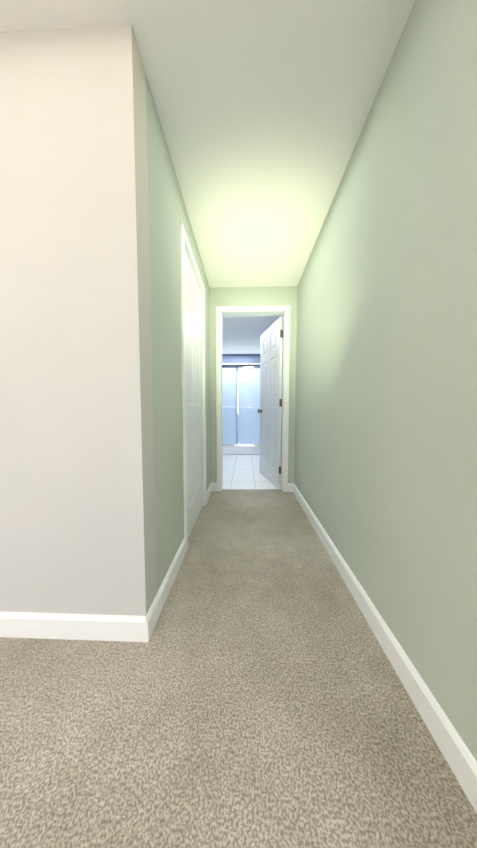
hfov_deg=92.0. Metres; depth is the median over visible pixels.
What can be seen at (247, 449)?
shower enclosure
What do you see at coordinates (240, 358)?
wall
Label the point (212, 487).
baseboard
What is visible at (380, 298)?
wall
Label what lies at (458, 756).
baseboard
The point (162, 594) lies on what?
baseboard
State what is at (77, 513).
wall
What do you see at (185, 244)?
door frame
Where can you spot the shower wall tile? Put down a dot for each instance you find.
(249, 432)
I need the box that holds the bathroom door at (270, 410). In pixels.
[257,317,282,486]
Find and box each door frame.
[180,222,206,551]
[216,305,289,491]
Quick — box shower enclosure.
[222,364,259,454]
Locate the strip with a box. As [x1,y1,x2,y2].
[222,489,281,489]
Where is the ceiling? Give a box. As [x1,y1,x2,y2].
[0,0,414,353]
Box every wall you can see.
[0,25,156,615]
[146,75,213,591]
[210,286,293,482]
[222,339,282,463]
[290,0,476,760]
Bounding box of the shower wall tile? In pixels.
[222,363,259,443]
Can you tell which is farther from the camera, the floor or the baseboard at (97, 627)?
the floor
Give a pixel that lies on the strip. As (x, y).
(251, 489)
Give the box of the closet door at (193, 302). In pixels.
[185,251,202,538]
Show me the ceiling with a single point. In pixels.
(263, 107)
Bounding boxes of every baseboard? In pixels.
[0,606,155,641]
[151,538,185,632]
[207,482,215,501]
[292,483,476,812]
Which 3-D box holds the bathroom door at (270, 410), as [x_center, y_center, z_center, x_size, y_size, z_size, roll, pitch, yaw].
[0.418,-0.260,3.070,0.155,2.012,0.715,-1,4,-13]
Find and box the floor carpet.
[0,490,476,847]
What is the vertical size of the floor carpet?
0.100 m
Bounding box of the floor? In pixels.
[222,454,280,488]
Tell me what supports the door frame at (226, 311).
attached to the wall at (283, 295)
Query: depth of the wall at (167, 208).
1.19 m
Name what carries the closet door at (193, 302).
in the wall at (167, 208)
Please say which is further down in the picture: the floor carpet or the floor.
the floor carpet
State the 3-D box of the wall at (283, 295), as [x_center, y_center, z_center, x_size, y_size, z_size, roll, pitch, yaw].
[0.150,-0.368,2.670,0.930,2.300,0.115,0,3,2]

